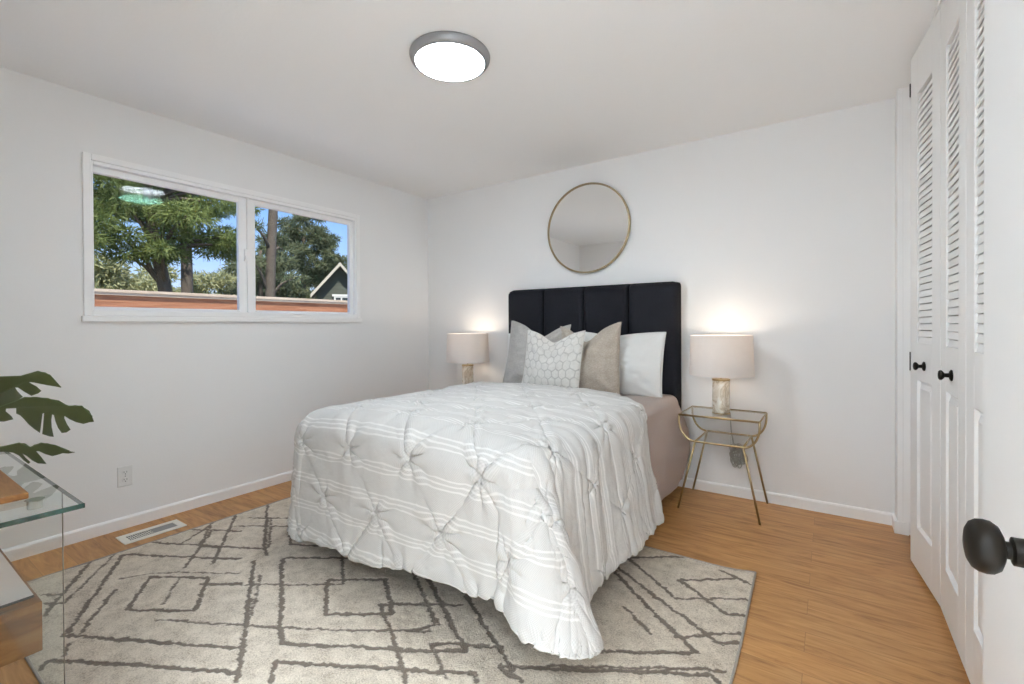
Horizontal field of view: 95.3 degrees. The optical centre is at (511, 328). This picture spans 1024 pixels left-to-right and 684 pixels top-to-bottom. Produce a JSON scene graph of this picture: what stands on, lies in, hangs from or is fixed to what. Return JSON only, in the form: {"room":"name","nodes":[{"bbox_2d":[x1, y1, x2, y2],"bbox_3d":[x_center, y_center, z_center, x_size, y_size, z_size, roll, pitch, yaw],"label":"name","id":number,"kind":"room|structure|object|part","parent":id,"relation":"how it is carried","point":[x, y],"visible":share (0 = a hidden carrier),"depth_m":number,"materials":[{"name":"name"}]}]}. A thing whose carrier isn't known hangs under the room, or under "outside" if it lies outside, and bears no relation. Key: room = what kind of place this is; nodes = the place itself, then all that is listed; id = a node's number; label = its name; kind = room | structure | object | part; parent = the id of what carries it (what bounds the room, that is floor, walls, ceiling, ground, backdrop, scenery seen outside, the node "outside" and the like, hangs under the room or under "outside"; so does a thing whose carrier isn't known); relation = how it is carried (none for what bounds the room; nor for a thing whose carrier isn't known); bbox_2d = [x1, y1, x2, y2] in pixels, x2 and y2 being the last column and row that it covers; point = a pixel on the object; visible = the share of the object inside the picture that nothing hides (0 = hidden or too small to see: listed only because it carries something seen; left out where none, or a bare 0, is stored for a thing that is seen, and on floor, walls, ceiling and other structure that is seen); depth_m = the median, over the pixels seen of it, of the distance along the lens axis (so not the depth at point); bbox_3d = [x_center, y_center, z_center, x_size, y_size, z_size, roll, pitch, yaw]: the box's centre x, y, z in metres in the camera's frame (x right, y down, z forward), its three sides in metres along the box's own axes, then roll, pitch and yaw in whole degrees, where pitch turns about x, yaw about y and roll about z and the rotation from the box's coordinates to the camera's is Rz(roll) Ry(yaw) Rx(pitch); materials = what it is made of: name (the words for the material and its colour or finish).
{"room":"bedroom","nodes":[
{"label":"bedroom","id":0,"kind":"room"},
{"bbox_2d":[0,67,428,549],"bbox_3d":[-1.870,-0.045,3.309,0.090,2.500,3.780,0,0,34],"label":"wall","id":1,"kind":"structure","parent":0,"point":[196,409],"depth_m":2.82,"materials":[{"name":"paint"}]},
{"bbox_2d":[117,465,132,487],"bbox_3d":[-2.231,0.851,2.691,0.009,0.116,0.072,0,0,34],"label":"wall outlet","id":2,"kind":"object","parent":1,"relation":"attached to","point":[124,473],"visible":1,"depth_m":2.69,"materials":[{"name":"white plastic"}]},
{"bbox_2d":[2,470,292,561],"bbox_3d":[-1.821,1.111,3.288,0.013,0.068,3.500,0,0,34],"label":"baseboard","id":3,"kind":"structure","parent":1,"relation":"attached to","point":[39,546],"depth_m":2.72,"materials":[{"name":"paint"}]},
{"bbox_2d":[81,151,361,321],"bbox_3d":[-1.856,-0.508,3.305,0.109,0.925,1.827,0,0,34],"label":"window","id":4,"kind":"structure","parent":1,"relation":"in","point":[246,200],"depth_m":3.18,"materials":[{"name":"paint"}]},
{"bbox_3d":[-2.116,-0.505,2.950,0.032,0.813,0.843,0,0,34],"label":"fixed sash","id":5,"kind":"part","parent":4,"relation":"part of","materials":[{"name":"glass"}]},
{"bbox_3d":[-1.626,-0.512,3.654,0.050,0.813,0.888,0,0,34],"label":"sliding sash","id":6,"kind":"part","parent":4,"relation":"part of","materials":[{"name":"glass"}]},
{"bbox_2d":[0,0,958,198],"bbox_3d":[-0.370,-1.332,1.632,4.560,0.080,4.840,0,0,34],"label":"ceiling","id":7,"kind":"structure","parent":0,"point":[335,85],"depth_m":2.33,"materials":[{"name":"paint"}]},
{"bbox_2d":[409,31,489,81],"bbox_3d":[-0.294,-1.276,2.215,0.379,0.041,0.379,0,0,34],"label":"ceiling light","id":8,"kind":"object","parent":7,"relation":"attached to","point":[446,56],"visible":1,"depth_m":2.16,"materials":[{"name":"white plastic"}]},
{"bbox_2d":[415,43,483,80],"bbox_3d":[-0.293,-1.259,2.215,0.325,0.008,0.325,0,0,34],"label":"diffuser","id":9,"kind":"object","parent":8,"relation":"attached to","point":[437,61],"depth_m":2.19,"materials":[{"name":"white plastic"}]},
{"bbox_2d":[0,481,969,683],"bbox_3d":[-0.022,1.173,2.033,4.440,0.060,3.590,0,0,34],"label":"floor","id":10,"kind":"structure","parent":0,"point":[835,599],"depth_m":2.09,"materials":[{"name":"brown wood"}]},
{"bbox_2d":[0,446,84,683],"bbox_3d":[-1.605,0.782,1.281,1.236,0.750,0.376,0,0,34],"label":"console table","id":11,"kind":"object","parent":10,"relation":"on","point":[21,634],"visible":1,"depth_m":1.15,"materials":[{"name":"clear glass"}]},
{"bbox_2d":[0,470,28,504],"bbox_3d":[-1.558,0.399,1.229,0.808,0.016,0.265,0,0,34],"label":"wooden board","id":12,"kind":"object","parent":11,"relation":"on","point":[10,491],"visible":1,"depth_m":1.12,"materials":[{"name":"brown wood"}]},
{"bbox_2d":[0,549,42,666],"bbox_3d":[-1.610,0.745,1.271,0.835,0.124,0.320,0,0,34],"label":"box shelf","id":13,"kind":"object","parent":11,"relation":"attached to","point":[21,634],"depth_m":1.15,"materials":[{"name":"brown wood"}]},
{"bbox_2d":[0,371,93,463],"bbox_3d":[-1.841,0.312,1.628,0.578,0.306,0.310,-1,0,-30],"label":"monstera plant","id":14,"kind":"object","parent":11,"relation":"on","point":[31,409],"visible":1,"depth_m":1.70,"materials":[{"name":"green plant"}]},
{"bbox_2d":[116,519,186,544],"bbox_3d":[-2.034,1.147,2.639,0.144,0.006,0.290,0,0,34],"label":"floor vent","id":15,"kind":"object","parent":10,"relation":"in","point":[155,530],"visible":1,"depth_m":2.63,"materials":[{"name":"white metal"}]},
{"bbox_3d":[-2.002,1.148,2.686,0.084,0.003,0.115,0,0,34],"label":"damper plate","id":16,"kind":"part","parent":15,"relation":"part of","materials":[{"name":"white metal"}]},
{"bbox_2d":[25,497,756,683],"bbox_3d":[-0.568,1.134,2.071,2.753,0.025,2.008,0,0,34],"label":"rug","id":17,"kind":"object","parent":10,"relation":"on","point":[234,599],"visible":0.65,"depth_m":1.81,"materials":[{"name":"beige carpet"}]},
{"bbox_2d":[677,406,768,524],"bbox_3d":[1.345,0.833,2.974,0.473,0.596,0.400,0,0,34],"label":"side table","id":18,"kind":"object","parent":10,"relation":"on","point":[760,431],"visible":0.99,"depth_m":2.93,"materials":[{"name":"gold metal"}]},
{"bbox_3d":[1.092,0.916,2.921,0.115,0.433,0.013,0,0,27],"label":"leg","id":19,"kind":"part","parent":18,"relation":"part of","materials":[{"name":"gold metal"}]},
{"bbox_3d":[1.299,0.913,3.224,0.013,0.433,0.118,-1,0,-39],"label":"leg","id":20,"kind":"part","parent":18,"relation":"part of","materials":[{"name":"gold metal"}]},
{"bbox_2d":[689,335,754,467],"bbox_3d":[1.333,0.485,2.969,0.380,0.885,0.406,0,0,34],"label":"table lamp","id":21,"kind":"object","parent":18,"relation":"on","point":[721,358],"visible":0.91,"depth_m":2.83,"materials":[{"name":"white fabric"}]},
{"bbox_3d":[1.324,0.168,2.956,0.380,0.251,0.380,0,0,34],"label":"lamp shade","id":22,"kind":"part","parent":21,"relation":"part of","materials":[{"name":"fabric"}]},
{"bbox_3d":[1.394,0.916,2.715,0.102,0.433,0.013,0,1,43],"label":"leg","id":23,"kind":"part","parent":18,"relation":"part of","materials":[{"name":"gold metal"}]},
{"bbox_3d":[1.600,0.913,3.018,0.105,0.433,0.013,0,0,15],"label":"leg","id":24,"kind":"part","parent":18,"relation":"part of","materials":[{"name":"gold metal"}]},
{"bbox_3d":[-0.365,0.835,4.140,0.473,0.596,0.400,0,0,34],"label":"side table","id":25,"kind":"object","parent":10,"relation":"on","visible":0},
{"bbox_2d":[446,333,488,384],"bbox_3d":[-0.384,0.487,4.152,0.380,0.885,0.406,0,0,34],"label":"table lamp","id":26,"kind":"object","parent":25,"relation":"on","point":[464,349],"visible":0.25,"depth_m":3.99,"materials":[{"name":"white fabric"}]},
{"bbox_3d":[-0.393,0.170,4.139,0.380,0.251,0.380,0,0,34],"label":"lamp shade","id":27,"kind":"part","parent":26,"relation":"part of","materials":[{"name":"fabric"}]},
{"bbox_2d":[508,281,680,408],"bbox_3d":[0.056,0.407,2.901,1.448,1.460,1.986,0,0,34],"label":"headboard","id":28,"kind":"object","parent":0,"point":[655,306],"visible":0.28,"depth_m":3.48,"materials":[{"name":"black fabric"}]},
{"bbox_2d":[287,381,663,659],"bbox_3d":[-0.049,0.702,2.496,1.730,0.676,1.671,0,0,34],"label":"duvet","id":29,"kind":"object","parent":28,"relation":"on","point":[523,497],"visible":1,"depth_m":1.86,"materials":[{"name":"white fabric"}]},
{"bbox_2d":[620,394,689,500],"bbox_3d":[0.032,0.753,2.840,1.573,0.573,1.879,0,0,34],"label":"coverlet","id":30,"kind":"object","parent":28,"relation":"on","point":[669,448],"visible":0.14,"depth_m":2.93,"materials":[{"name":"beige fabric"}]},
{"bbox_2d":[505,333,509,367],"bbox_3d":[0.206,0.256,3.715,0.646,0.447,0.174,0,0,31],"label":"bed pillow","id":31,"kind":"object","parent":30,"relation":"on","point":[508,334],"visible":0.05,"depth_m":3.89,"materials":[{"name":"white fabric"}]},
{"bbox_2d":[503,321,570,382],"bbox_3d":[0.171,0.212,3.542,0.561,0.551,0.168,0,0,34],"label":"cushion","id":32,"kind":"object","parent":30,"relation":"on","point":[514,369],"visible":0.38,"depth_m":3.58,"materials":[{"name":"grey fabric"}]},
{"bbox_2d":[522,330,585,387],"bbox_3d":[0.277,0.242,3.299,0.475,0.467,0.158,0,0,34],"label":"cushion","id":33,"kind":"object","parent":30,"relation":"on","point":[547,362],"visible":0.84,"depth_m":3.24,"materials":[{"name":"white fabric"}]},
{"bbox_2d":[560,322,620,393],"bbox_3d":[0.537,0.219,3.291,0.490,0.528,0.180,0,0,34],"label":"cushion","id":34,"kind":"object","parent":30,"relation":"on","point":[599,369],"visible":0.59,"depth_m":3.20,"materials":[{"name":"beige fabric"}]},
{"bbox_2d":[584,332,665,396],"bbox_3d":[0.760,0.248,3.334,0.648,0.453,0.166,0,0,34],"label":"bed pillow","id":35,"kind":"object","parent":30,"relation":"on","point":[641,355],"visible":0.56,"depth_m":3.20,"materials":[{"name":"white fabric"}]},
{"bbox_3d":[0.594,0.301,3.692,1.440,1.256,0.071,0,0,34],"label":"headboard","id":36,"kind":"part","parent":28,"relation":"part of","materials":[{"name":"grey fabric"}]},
{"bbox_2d":[428,85,958,512],"bbox_3d":[1.018,-0.062,3.543,4.420,2.500,0.140,0,0,34],"label":"wall","id":37,"kind":"structure","parent":0,"point":[782,235],"depth_m":3.04,"materials":[{"name":"paint"}]},
{"bbox_2d":[547,182,630,272],"bbox_3d":[0.598,-0.798,3.717,0.716,0.716,0.026,0,0,34],"label":"wall mirror","id":38,"kind":"object","parent":37,"relation":"attached to","point":[589,227],"visible":1,"depth_m":3.70,"materials":[{"name":"gold metal"}]},
{"bbox_2d":[678,477,894,524],"bbox_3d":[0.677,1.094,3.696,3.657,0.068,0.013,0,0,34],"label":"baseboard","id":39,"kind":"structure","parent":37,"relation":"attached to","point":[876,516],"depth_m":2.93,"materials":[{"name":"paint"}]},
{"bbox_2d":[895,0,1023,683],"bbox_3d":[1.245,-0.078,1.186,0.110,2.440,3.500,0,0,34],"label":"wall","id":40,"kind":"structure","parent":0,"point":[1003,376],"depth_m":1.00,"materials":[{"name":"paint"}]},
{"bbox_2d":[892,86,910,535],"bbox_3d":[2.186,-0.092,2.578,0.123,2.440,0.115,0,0,34],"label":"trim","id":41,"kind":"structure","parent":40,"relation":"attached to","point":[901,526],"depth_m":2.55,"materials":[{"name":"paint"}]},
{"bbox_2d":[909,8,940,604],"bbox_3d":[1.924,-0.085,2.205,0.090,2.392,0.804,0,0,34],"label":"door","id":42,"kind":"structure","parent":40,"relation":"in","point":[925,354],"depth_m":2.03,"materials":[{"name":"paint"}]},
{"bbox_3d":[1.792,0.166,2.055,0.041,0.042,0.042,0,0,34],"label":"knob","id":43,"kind":"part","parent":42,"relation":"part of","materials":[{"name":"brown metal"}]},
{"bbox_3d":[1.822,0.578,2.047,0.022,0.688,0.217,0,0,28],"label":"raised panel","id":44,"kind":"part","parent":42,"relation":"part of","materials":[{"name":"paint"}]},
{"bbox_2d":[931,0,942,23],"bbox_3d":[1.696,-1.294,1.813,0.048,0.022,1.705,0,0,34],"label":"trim","id":45,"kind":"structure","parent":40,"relation":"attached to","point":[939,4],"depth_m":1.88,"materials":[{"name":"paint"}]},
{"bbox_2d":[938,0,983,683],"bbox_3d":[1.467,-0.077,1.514,0.069,2.392,0.839,0,0,34],"label":"door","id":46,"kind":"structure","parent":40,"relation":"in","point":[961,373],"depth_m":1.55,"materials":[{"name":"paint"}]},
{"bbox_3d":[1.572,0.170,1.695,0.039,0.042,0.042,0,0,34],"label":"knob","id":47,"kind":"part","parent":46,"relation":"part of","materials":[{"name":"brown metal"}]},
{"bbox_3d":[1.603,0.582,1.685,0.022,0.688,0.216,0,0,34],"label":"raised panel","id":48,"kind":"part","parent":46,"relation":"part of","materials":[{"name":"paint"}]},
{"bbox_3d":[1.365,0.585,1.336,0.022,0.688,0.218,0,0,34],"label":"raised panel","id":49,"kind":"part","parent":46,"relation":"part of","materials":[{"name":"paint"}]},
{"bbox_3d":[-1.296,-0.061,0.716,3.780,2.440,0.140,0,0,34],"label":"wall","id":50,"kind":"structure","parent":0,"visible":0},
{"bbox_2d":[962,518,1023,574],"bbox_3d":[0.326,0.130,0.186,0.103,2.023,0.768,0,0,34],"label":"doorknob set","id":51,"kind":"structure","parent":50,"relation":"in","point":[986,549],"depth_m":0.45,"materials":[{"name":"metal"}]},
{"label":"outside","id":52,"kind":"structure","parent":0,"visible":0},
{"bbox_3d":[-22.879,1.439,25.812,59.840,0.060,90.000,0,0,34],"label":"ground","id":53,"kind":"structure","parent":52,"visible":0},
{"bbox_2d":[94,251,131,288],"bbox_3d":[-18.931,-1.100,18.934,3.762,5.087,6.081,0,0,34],"label":"tree","id":54,"kind":"object","parent":53,"relation":"on","point":[104,265],"visible":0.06,"depth_m":20.37,"materials":[{"name":"green plant"}]},
{"bbox_2d":[94,259,180,291],"bbox_3d":[-17.762,-0.937,22.311,3.446,4.704,5.693,0,0,34],"label":"tree","id":55,"kind":"object","parent":53,"relation":"on","point":[147,284],"visible":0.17,"depth_m":21.34,"materials":[{"name":"green plant"}]},
{"bbox_2d":[93,186,202,292],"bbox_3d":[-10.828,-2.353,14.043,2.595,7.554,2.957,0,0,34],"label":"pine tree","id":56,"kind":"object","parent":53,"relation":"on","point":[186,272],"visible":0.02,"depth_m":14.68,"materials":[{"name":"green plant"}]},
{"bbox_2d":[93,174,264,291],"bbox_3d":[-8.765,-1.843,10.783,3.111,6.573,6.110,0,0,34],"label":"pine tree","id":57,"kind":"object","parent":53,"relation":"on","point":[159,247],"visible":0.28,"depth_m":10.91,"materials":[{"name":"green plant"}]},
{"bbox_2d":[176,269,236,294],"bbox_3d":[-17.251,-1.011,27.311,3.425,4.779,6.237,0,0,34],"label":"tree","id":58,"kind":"object","parent":53,"relation":"on","point":[213,282],"visible":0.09,"depth_m":26.43,"materials":[{"name":"green plant"}]},
{"bbox_2d":[94,288,347,311],"bbox_3d":[-2.781,0.446,9.079,0.185,1.930,19.000,0,0,34],"label":"fence","id":59,"kind":"object","parent":53,"relation":"on","point":[102,297],"visible":0.02,"depth_m":6.58,"materials":[{"name":"brown wood"}]},
{"bbox_3d":[-2.778,-0.484,9.067,0.165,0.070,19.000,0,0,34],"label":"cap rail","id":60,"kind":"part","parent":59,"relation":"part of","materials":[{"name":"white wood"}]},
{"bbox_2d":[218,262,289,289],"bbox_3d":[-16.562,-1.466,31.308,3.970,5.628,5.885,0,0,34],"label":"tree","id":61,"kind":"object","parent":53,"relation":"on","point":[233,274],"visible":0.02,"depth_m":29.66,"materials":[{"name":"green plant"}]},
{"bbox_2d":[219,250,300,297],"bbox_3d":[-11.689,-1.125,21.663,2.952,5.008,4.000,0,0,34],"label":"conifer tree","id":62,"kind":"object","parent":53,"relation":"on","point":[291,263],"visible":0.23,"depth_m":21.62,"materials":[{"name":"green plant"}]},
{"bbox_2d":[255,209,310,296],"bbox_3d":[-6.905,-2.096,13.578,1.291,7.004,2.101,0,0,34],"label":"pine tree","id":63,"kind":"object","parent":53,"relation":"on","point":[269,282],"visible":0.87,"depth_m":13.43,"materials":[{"name":"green plant"}]},
{"bbox_2d":[230,214,346,298],"bbox_3d":[-11.907,-2.736,26.650,3.249,8.165,7.463,0,0,34],"label":"conifer tree","id":64,"kind":"object","parent":53,"relation":"on","point":[325,244],"visible":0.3,"depth_m":26.41,"materials":[{"name":"green plant"}]},
{"bbox_2d":[280,273,316,291],"bbox_3d":[-14.978,-1.664,35.502,3.866,5.950,6.377,0,0,40],"label":"tree","id":65,"kind":"object","parent":53,"relation":"on","point":[309,287],"visible":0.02,"depth_m":34.41,"materials":[{"name":"green plant"}]},
{"bbox_2d":[310,263,347,299],"bbox_3d":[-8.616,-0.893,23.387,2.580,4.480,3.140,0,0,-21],"label":"house","id":66,"kind":"structure","parent":53,"relation":"on","point":[334,286],"depth_m":22.20,"materials":[{"name":"green"}]}
]}

